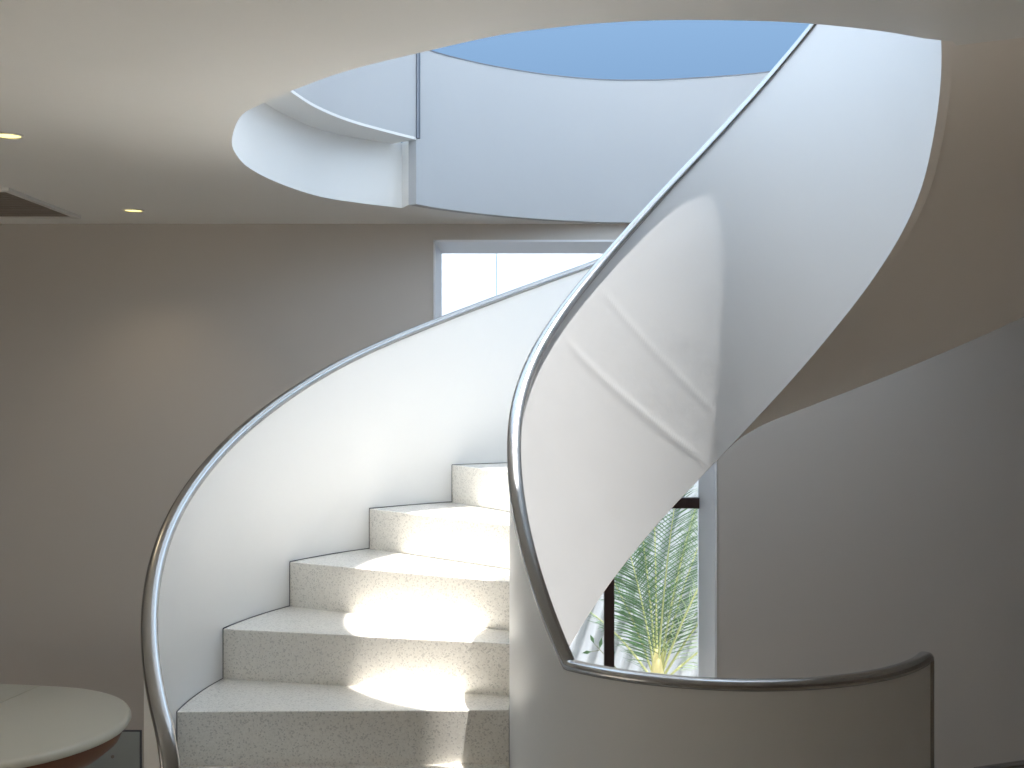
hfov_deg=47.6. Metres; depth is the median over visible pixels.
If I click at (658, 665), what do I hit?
palm tree
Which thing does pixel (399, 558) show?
spiral staircase
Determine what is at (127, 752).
access panel
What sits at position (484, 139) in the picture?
wall
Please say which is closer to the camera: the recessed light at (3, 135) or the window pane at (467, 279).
the recessed light at (3, 135)
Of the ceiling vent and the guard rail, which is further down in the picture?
the guard rail
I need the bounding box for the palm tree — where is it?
[588,486,697,674]
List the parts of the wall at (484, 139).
panel, trim, trim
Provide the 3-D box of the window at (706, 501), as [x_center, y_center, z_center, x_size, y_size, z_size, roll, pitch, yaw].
[0.378,0.703,7.279,1.698,3.134,0.642,0,0,0]
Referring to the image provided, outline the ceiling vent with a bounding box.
[0,188,80,218]
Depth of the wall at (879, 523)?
6.97 m
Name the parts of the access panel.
panel frame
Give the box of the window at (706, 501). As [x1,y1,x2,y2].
[433,240,716,677]
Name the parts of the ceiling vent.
panel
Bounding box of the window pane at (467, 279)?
[442,254,601,315]
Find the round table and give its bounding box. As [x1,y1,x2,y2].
[0,684,130,767]
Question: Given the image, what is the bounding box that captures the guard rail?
[974,760,1023,767]
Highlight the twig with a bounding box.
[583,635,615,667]
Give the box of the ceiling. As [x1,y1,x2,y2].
[0,0,1023,223]
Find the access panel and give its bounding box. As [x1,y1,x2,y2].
[84,730,141,767]
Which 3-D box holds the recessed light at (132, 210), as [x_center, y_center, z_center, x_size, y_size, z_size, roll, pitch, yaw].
[-2.088,-0.958,6.411,0.116,0.010,0.116,0,0,0]
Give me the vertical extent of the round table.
0.760 m
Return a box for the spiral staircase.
[141,24,1023,767]
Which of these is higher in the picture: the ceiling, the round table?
the ceiling
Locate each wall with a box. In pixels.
[0,224,1023,767]
[264,50,769,223]
[570,481,697,675]
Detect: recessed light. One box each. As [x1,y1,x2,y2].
[0,132,23,139]
[122,208,143,212]
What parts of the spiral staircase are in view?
handrail, balustrade, handrail, balustrade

